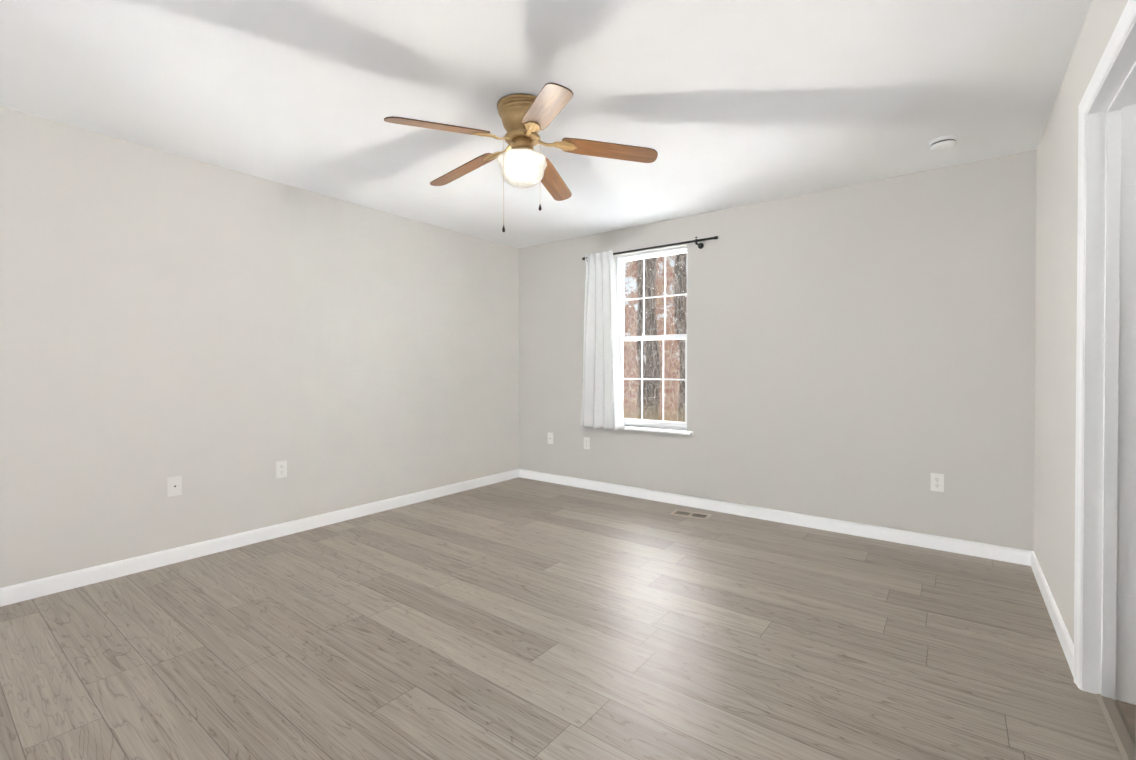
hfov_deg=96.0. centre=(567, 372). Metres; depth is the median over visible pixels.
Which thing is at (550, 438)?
outlet
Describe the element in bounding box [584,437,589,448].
electrical outlet
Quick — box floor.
[0,477,1135,759]
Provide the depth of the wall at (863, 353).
3.60 m
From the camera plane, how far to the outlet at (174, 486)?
3.05 m
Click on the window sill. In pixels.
(664, 430)
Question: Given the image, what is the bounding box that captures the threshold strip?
[1095,694,1135,759]
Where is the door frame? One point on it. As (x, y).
(1108, 667)
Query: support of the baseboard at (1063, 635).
attached to the wall at (1055, 340)
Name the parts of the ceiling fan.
blade, blade, chain, lamp shade, blade, blade, blade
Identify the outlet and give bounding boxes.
[167,476,181,496]
[276,460,286,478]
[548,432,552,443]
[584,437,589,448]
[931,473,943,491]
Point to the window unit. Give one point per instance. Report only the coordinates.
(642, 421)
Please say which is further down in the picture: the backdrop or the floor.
the floor
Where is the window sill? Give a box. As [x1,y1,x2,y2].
[620,425,692,434]
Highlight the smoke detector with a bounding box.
[929,135,957,151]
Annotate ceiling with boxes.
[0,0,1091,247]
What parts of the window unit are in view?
sash, sash glass, sash, sash glass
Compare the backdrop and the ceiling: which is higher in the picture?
the ceiling
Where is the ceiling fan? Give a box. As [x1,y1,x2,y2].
[384,83,657,231]
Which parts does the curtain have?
curtain panel, curtain rod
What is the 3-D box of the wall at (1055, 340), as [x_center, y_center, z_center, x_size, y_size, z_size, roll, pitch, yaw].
[1.478,-0.069,1.217,0.140,2.440,4.640,0,1,37]
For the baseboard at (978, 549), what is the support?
attached to the wall at (863, 353)
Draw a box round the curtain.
[581,236,717,429]
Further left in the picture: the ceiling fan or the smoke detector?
the ceiling fan
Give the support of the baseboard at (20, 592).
attached to the wall at (220, 340)
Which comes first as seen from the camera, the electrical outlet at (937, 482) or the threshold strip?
the threshold strip
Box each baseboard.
[0,469,519,606]
[520,469,1027,564]
[1028,550,1073,677]
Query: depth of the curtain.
4.71 m
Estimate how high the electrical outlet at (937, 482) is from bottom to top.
0.114 m
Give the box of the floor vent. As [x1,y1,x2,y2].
[671,509,711,519]
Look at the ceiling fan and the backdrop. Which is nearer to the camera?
the ceiling fan
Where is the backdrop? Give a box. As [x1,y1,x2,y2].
[623,253,686,421]
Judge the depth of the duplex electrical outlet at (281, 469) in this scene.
3.54 m
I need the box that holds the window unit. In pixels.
[617,246,686,429]
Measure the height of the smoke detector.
0.046 m
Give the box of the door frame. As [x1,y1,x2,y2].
[1074,0,1135,704]
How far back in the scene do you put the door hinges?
1.77 m
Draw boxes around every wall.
[0,106,518,587]
[519,150,1036,550]
[1034,0,1127,643]
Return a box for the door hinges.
[1118,159,1135,622]
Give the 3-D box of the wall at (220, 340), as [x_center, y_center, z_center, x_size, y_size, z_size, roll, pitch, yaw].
[-1.895,-0.091,3.770,0.140,2.440,4.640,0,1,37]
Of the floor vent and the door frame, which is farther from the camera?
the floor vent

